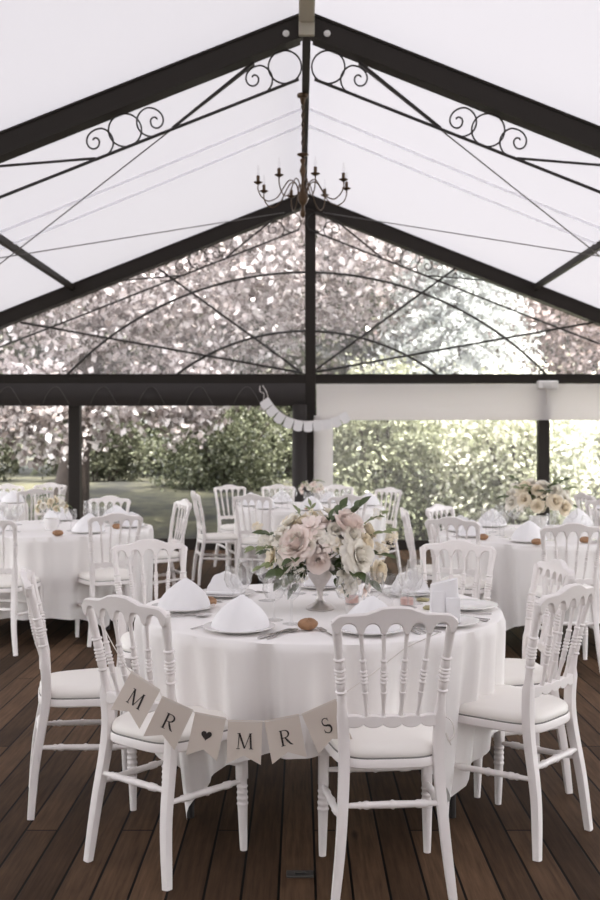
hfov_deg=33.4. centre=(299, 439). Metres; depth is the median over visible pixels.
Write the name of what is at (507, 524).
dinner plate
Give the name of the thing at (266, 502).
napkin
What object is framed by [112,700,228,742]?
seat cushion
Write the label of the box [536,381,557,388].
clip
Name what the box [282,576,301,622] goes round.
wine glass
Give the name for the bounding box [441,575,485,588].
seat cushion
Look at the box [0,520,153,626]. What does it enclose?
tablecloth
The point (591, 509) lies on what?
tablecloth
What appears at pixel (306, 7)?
trim
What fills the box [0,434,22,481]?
shrub
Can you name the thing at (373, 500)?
napkin
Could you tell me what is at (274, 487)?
banquet chair
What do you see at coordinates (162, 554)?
seat cushion
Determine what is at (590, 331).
blossoming tree
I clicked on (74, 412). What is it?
post
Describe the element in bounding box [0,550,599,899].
floor
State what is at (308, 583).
napkin
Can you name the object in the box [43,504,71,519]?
napkin
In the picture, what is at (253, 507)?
dinner plate
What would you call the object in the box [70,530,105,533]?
dinner plate
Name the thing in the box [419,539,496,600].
banquet chair
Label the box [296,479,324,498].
flower arrangement
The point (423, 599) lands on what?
packet
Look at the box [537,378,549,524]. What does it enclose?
post
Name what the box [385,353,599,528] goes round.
shrub
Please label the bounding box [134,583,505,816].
tablecloth
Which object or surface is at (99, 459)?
shrub
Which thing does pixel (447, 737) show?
tie
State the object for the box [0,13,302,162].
beam
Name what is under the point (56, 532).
bread roll
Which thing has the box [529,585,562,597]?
seat cushion
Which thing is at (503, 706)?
seat cushion
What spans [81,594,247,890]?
banquet chair
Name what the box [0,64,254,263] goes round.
cable
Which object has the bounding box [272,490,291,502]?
napkin
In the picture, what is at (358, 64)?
cable
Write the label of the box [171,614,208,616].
spoon
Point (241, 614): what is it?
napkin
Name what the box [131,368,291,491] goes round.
shrub
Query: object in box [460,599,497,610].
dinner plate
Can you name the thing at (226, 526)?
seat cushion
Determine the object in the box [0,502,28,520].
tablecloth
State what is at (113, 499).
banquet chair
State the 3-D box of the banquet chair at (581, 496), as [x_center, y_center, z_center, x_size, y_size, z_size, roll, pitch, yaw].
[2.973,0.976,9.800,0.485,0.933,0.404,0,0,-12]
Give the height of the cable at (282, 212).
2.123 m
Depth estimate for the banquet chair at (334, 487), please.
11.45 m
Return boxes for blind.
[0,383,304,405]
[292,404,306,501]
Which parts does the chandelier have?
arm, arm, arm, arm, chain, arm, arm, arm, arm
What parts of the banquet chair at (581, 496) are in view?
crest rail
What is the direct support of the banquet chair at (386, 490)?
on the floor
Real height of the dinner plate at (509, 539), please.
0.018 m
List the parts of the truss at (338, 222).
web rod, web rod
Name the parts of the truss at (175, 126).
web rod, web rod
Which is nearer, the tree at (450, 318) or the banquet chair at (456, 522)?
the banquet chair at (456, 522)
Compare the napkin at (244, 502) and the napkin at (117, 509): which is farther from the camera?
the napkin at (244, 502)
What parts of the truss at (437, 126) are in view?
web rod, web rod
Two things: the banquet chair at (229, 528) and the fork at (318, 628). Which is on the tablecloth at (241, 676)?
the fork at (318, 628)
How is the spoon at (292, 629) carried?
on the tablecloth at (241, 676)
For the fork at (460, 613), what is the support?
on the tablecloth at (241, 676)
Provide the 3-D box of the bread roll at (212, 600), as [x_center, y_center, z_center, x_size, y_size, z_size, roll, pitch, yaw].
[-0.381,0.666,4.122,0.080,0.044,0.066,0,0,-34]
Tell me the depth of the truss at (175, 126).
7.59 m
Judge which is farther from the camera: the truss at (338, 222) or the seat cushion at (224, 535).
the truss at (338, 222)
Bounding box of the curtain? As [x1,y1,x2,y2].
[314,415,332,500]
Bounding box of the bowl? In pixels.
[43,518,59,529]
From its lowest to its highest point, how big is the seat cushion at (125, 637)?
0.056 m
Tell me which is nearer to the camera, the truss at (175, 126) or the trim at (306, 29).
the trim at (306, 29)
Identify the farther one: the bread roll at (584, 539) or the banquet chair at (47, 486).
the banquet chair at (47, 486)
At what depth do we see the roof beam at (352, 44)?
7.54 m
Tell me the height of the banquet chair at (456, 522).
0.933 m
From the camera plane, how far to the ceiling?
9.12 m
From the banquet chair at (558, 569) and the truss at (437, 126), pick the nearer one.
the banquet chair at (558, 569)
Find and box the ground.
[0,441,598,539]
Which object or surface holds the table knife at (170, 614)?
on the tablecloth at (241, 676)
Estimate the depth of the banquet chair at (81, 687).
3.85 m
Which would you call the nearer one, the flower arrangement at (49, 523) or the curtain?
the flower arrangement at (49, 523)
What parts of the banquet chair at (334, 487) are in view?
crest rail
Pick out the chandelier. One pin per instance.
(302, 197)
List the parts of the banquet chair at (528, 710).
leg, seat frame, leg, rail, crest rail, leg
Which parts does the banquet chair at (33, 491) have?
leg, crest rail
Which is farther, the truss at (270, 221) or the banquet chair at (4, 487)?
the truss at (270, 221)
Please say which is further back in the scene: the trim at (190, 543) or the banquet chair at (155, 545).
the trim at (190, 543)
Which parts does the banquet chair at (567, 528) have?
leg, crest rail, rail, leg, leg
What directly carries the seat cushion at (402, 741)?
on the banquet chair at (401, 742)
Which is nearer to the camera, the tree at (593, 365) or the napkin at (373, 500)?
the napkin at (373, 500)
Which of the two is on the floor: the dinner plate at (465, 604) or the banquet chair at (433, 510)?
the banquet chair at (433, 510)
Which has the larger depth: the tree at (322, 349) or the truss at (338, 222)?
the tree at (322, 349)
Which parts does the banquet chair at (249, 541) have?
leg, leg, rail, crest rail, seat frame, leg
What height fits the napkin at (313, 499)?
0.136 m
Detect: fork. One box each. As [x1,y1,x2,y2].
[316,627,331,635]
[460,613,491,614]
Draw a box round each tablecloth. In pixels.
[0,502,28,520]
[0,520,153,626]
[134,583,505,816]
[234,502,385,578]
[437,525,599,629]
[590,508,599,526]
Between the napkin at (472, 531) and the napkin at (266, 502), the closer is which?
the napkin at (472, 531)
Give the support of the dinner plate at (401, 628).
on the tablecloth at (241, 676)
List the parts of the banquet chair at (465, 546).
leg, crest rail, leg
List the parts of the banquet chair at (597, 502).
leg, crest rail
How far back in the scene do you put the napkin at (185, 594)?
4.02 m
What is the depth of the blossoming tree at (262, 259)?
17.97 m
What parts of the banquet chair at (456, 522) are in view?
leg, crest rail, rail, seat frame, leg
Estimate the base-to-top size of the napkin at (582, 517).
0.136 m
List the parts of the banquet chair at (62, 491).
crest rail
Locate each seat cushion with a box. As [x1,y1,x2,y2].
[0,574,39,587]
[40,667,132,697]
[78,568,128,580]
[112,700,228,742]
[121,631,133,651]
[153,550,178,558]
[198,532,237,539]
[220,524,233,529]
[242,537,273,544]
[330,724,432,757]
[415,564,431,574]
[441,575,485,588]
[459,684,567,722]
[504,658,547,684]
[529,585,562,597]
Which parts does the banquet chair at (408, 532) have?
crest rail, leg, leg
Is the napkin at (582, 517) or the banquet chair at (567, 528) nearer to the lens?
the banquet chair at (567, 528)
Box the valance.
[316,384,599,419]
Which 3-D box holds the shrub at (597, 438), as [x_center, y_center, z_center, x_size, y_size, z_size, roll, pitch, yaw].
[6.061,0.109,17.299,3.868,3.304,2.838,0,0,-12]
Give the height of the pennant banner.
0.421 m
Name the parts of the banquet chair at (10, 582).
rail, crest rail, leg, seat frame, leg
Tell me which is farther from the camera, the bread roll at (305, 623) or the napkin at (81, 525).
the napkin at (81, 525)
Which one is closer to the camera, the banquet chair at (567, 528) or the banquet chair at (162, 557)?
the banquet chair at (567, 528)
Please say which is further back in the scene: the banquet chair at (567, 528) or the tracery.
the tracery
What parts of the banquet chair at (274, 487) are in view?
crest rail, leg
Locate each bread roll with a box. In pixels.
[52,530,62,535]
[112,523,119,528]
[208,596,216,603]
[298,618,317,629]
[480,534,487,539]
[531,538,540,544]
[579,536,588,542]
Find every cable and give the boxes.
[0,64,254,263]
[0,212,284,257]
[323,212,598,256]
[358,64,599,256]
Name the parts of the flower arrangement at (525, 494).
filler flower, filler flower, filler flower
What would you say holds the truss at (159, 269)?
attached to the beam at (4, 378)
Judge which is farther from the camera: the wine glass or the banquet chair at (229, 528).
the banquet chair at (229, 528)
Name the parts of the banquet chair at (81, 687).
crest rail, leg, leg, seat frame, leg, leg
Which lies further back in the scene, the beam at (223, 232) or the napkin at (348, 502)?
the beam at (223, 232)
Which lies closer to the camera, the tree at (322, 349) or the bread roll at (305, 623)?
the bread roll at (305, 623)
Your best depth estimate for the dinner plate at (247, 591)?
4.38 m
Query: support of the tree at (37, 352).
on the ground
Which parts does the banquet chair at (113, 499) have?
leg, crest rail, leg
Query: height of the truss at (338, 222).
2.015 m
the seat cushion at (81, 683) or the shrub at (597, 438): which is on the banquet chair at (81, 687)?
the seat cushion at (81, 683)
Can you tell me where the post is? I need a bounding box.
[68,378,81,519]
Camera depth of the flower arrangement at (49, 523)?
7.61 m
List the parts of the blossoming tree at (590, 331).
crown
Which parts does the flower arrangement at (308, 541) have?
filler flower, filler flower, filler flower, filler flower, filler flower, filler flower, filler flower, filler flower, filler flower, filler flower, filler flower, filler flower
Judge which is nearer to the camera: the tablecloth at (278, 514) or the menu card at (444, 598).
the menu card at (444, 598)
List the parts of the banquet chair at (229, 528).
leg, leg, rail, crest rail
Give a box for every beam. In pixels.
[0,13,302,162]
[0,195,300,329]
[0,374,599,383]
[306,194,599,326]
[310,14,599,157]
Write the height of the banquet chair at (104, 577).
0.933 m
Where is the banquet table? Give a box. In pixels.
[186,794,455,818]
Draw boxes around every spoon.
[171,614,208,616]
[266,628,297,638]
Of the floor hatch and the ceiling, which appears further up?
the ceiling
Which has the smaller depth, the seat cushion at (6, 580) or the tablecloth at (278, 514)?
the seat cushion at (6, 580)
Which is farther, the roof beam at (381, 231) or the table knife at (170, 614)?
the roof beam at (381, 231)
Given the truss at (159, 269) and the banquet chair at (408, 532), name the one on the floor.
the banquet chair at (408, 532)
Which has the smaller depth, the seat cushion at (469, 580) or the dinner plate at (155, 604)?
the dinner plate at (155, 604)
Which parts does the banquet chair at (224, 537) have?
crest rail, leg, leg, seat frame, leg, leg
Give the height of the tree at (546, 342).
13.450 m
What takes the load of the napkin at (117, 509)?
on the dinner plate
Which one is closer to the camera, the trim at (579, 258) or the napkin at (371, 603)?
the napkin at (371, 603)
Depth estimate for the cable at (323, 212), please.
11.44 m
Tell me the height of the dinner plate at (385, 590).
0.018 m
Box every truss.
[0,50,301,198]
[0,212,300,347]
[20,267,304,373]
[306,212,599,344]
[311,50,599,193]
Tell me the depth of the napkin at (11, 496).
10.86 m
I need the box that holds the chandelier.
[254,92,350,217]
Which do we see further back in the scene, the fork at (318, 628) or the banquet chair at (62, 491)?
the banquet chair at (62, 491)
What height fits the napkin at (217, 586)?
0.099 m
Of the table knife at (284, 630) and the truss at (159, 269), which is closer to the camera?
the table knife at (284, 630)
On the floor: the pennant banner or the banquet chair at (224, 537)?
the banquet chair at (224, 537)
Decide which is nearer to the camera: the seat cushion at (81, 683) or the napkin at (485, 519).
the seat cushion at (81, 683)
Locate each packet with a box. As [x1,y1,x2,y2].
[416,597,429,601]
[423,605,429,609]
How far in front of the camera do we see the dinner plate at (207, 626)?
3.55 m
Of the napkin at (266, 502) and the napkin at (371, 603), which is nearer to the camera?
the napkin at (371, 603)
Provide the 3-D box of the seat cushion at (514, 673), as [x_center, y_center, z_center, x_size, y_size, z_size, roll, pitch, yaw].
[0.844,0.974,4.235,0.404,0.056,0.389,0,0,-7]
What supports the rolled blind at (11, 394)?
hanging from the beam at (4, 378)
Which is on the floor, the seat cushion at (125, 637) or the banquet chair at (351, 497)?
the banquet chair at (351, 497)
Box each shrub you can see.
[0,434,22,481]
[28,407,163,481]
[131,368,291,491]
[277,343,471,539]
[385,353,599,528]
[394,343,592,513]
[565,362,599,508]
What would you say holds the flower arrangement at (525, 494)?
on the tablecloth at (514, 563)
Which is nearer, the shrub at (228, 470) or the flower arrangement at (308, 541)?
the flower arrangement at (308, 541)
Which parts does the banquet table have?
leg, leg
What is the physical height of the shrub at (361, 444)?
3.398 m
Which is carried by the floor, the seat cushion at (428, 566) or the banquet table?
the banquet table
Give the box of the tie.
[445,716,454,744]
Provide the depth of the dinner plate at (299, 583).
4.61 m
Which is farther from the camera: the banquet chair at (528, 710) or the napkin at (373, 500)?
the napkin at (373, 500)
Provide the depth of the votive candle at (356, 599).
4.18 m
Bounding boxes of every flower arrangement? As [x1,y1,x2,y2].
[32,494,71,529]
[244,496,398,610]
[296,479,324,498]
[496,475,578,534]
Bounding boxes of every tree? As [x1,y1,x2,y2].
[0,198,456,516]
[0,264,230,477]
[0,311,76,475]
[131,224,435,477]
[361,251,599,498]
[362,259,597,373]
[366,251,584,522]
[523,312,598,371]
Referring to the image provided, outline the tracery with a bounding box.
[316,268,593,373]
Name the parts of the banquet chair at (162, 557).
seat frame, leg, rail, crest rail, leg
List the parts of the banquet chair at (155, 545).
leg, seat frame, leg, crest rail, leg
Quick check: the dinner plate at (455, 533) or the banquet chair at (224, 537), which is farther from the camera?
the banquet chair at (224, 537)
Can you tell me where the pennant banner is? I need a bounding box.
[101,622,439,764]
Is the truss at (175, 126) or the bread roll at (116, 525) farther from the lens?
the bread roll at (116, 525)
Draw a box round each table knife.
[170,614,209,615]
[257,628,291,638]
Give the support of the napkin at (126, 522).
on the tablecloth at (58, 561)
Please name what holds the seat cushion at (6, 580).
on the banquet chair at (10, 582)
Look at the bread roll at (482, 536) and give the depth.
6.86 m
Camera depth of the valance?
13.00 m
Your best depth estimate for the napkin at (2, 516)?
8.19 m
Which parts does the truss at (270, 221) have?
web rod, web rod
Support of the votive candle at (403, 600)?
on the tablecloth at (241, 676)
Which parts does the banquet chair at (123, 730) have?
leg, crest rail, rail, seat frame, leg, leg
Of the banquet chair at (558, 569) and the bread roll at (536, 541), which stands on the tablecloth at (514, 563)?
the bread roll at (536, 541)
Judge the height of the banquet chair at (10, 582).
0.933 m
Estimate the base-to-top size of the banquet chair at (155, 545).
0.933 m
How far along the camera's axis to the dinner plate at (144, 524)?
7.79 m
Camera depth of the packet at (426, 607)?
4.06 m
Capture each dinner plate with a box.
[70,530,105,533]
[122,524,146,527]
[152,603,214,612]
[202,588,254,597]
[203,622,274,633]
[253,507,278,509]
[293,581,343,588]
[342,625,402,635]
[382,587,429,596]
[421,615,479,627]
[453,533,489,537]
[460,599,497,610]
[485,524,507,527]
[509,539,547,542]
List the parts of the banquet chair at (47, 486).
leg, crest rail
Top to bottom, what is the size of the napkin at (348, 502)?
0.114 m
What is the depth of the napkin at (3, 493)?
11.25 m
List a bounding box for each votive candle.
[345,591,359,604]
[399,596,414,606]
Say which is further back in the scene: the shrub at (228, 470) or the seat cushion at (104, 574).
the shrub at (228, 470)
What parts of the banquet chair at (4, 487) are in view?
crest rail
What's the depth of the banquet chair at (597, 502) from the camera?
8.78 m
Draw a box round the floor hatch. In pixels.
[286,870,313,877]
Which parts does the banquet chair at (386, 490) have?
crest rail, leg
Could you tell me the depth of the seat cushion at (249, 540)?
9.54 m
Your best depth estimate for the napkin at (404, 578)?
4.43 m
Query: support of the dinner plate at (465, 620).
on the tablecloth at (241, 676)
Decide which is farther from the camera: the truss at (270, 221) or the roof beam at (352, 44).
the truss at (270, 221)
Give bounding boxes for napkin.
[0,490,8,499]
[0,511,6,519]
[1,490,23,502]
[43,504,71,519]
[72,513,104,532]
[102,505,126,520]
[122,512,143,526]
[158,578,209,609]
[205,571,244,594]
[211,594,269,631]
[239,492,258,505]
[256,500,275,507]
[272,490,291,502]
[299,496,322,509]
[304,574,336,586]
[320,492,335,501]
[342,596,399,633]
[345,500,362,507]
[363,492,379,504]
[390,570,429,593]
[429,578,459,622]
[448,515,468,530]
[458,519,484,535]
[478,508,506,526]
[511,521,546,541]
[562,508,592,525]
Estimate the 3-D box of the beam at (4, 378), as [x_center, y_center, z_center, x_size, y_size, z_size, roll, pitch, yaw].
[0.050,-0.801,13.120,12.000,0.122,0.150,0,0,0]
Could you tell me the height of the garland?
0.637 m
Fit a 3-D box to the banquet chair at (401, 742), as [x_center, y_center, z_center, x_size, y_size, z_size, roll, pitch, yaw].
[0.276,0.976,3.293,0.404,0.933,0.485,0,0,-5]
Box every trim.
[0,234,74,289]
[154,538,428,549]
[299,0,314,21]
[299,18,314,36]
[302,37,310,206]
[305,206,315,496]
[533,240,599,289]
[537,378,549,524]
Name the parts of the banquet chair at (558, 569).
leg, leg, rail, crest rail, leg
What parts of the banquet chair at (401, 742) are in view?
leg, leg, seat frame, rail, crest rail, leg, leg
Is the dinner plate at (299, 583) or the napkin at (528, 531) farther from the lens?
the napkin at (528, 531)
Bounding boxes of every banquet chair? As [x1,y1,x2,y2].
[0,484,24,496]
[0,519,42,655]
[16,488,53,520]
[20,568,136,819]
[33,483,65,519]
[58,485,66,499]
[75,513,142,646]
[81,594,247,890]
[88,496,130,515]
[110,539,187,717]
[153,499,191,585]
[191,491,237,585]
[213,484,245,570]
[232,494,282,584]
[261,484,296,568]
[317,606,458,899]
[320,484,353,497]
[327,494,367,582]
[375,487,401,573]
[400,507,432,579]
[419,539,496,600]
[424,516,485,598]
[425,504,454,582]
[447,583,594,861]
[474,559,574,797]
[527,523,599,670]
[573,492,598,525]
[585,499,599,526]
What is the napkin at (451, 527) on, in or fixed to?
on the dinner plate
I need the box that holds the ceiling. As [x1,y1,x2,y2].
[0,0,599,311]
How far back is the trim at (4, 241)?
11.16 m
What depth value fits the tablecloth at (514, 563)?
6.67 m
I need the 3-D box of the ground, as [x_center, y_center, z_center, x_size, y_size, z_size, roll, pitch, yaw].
[0.000,0.928,24.000,120.000,1.754,80.000,0,0,0]
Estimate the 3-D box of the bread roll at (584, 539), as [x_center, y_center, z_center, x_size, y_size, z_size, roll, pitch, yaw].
[1.904,0.666,6.684,0.080,0.044,0.066,0,0,-23]
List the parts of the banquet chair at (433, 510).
leg, crest rail, leg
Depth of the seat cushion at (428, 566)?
7.41 m
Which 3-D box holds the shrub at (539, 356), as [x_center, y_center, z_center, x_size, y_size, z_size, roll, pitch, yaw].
[3.499,0.025,18.248,4.418,3.465,2.898,0,0,-4]
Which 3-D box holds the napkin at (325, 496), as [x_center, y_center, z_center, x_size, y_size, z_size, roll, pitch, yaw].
[0.312,0.623,10.963,0.184,0.114,0.104,0,0,15]
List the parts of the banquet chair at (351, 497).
crest rail, leg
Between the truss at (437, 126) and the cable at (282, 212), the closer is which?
the truss at (437, 126)
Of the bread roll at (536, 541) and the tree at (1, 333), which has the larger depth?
the tree at (1, 333)
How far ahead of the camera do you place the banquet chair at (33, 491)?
10.52 m
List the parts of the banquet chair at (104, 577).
leg, leg, seat frame, rail, crest rail, leg, leg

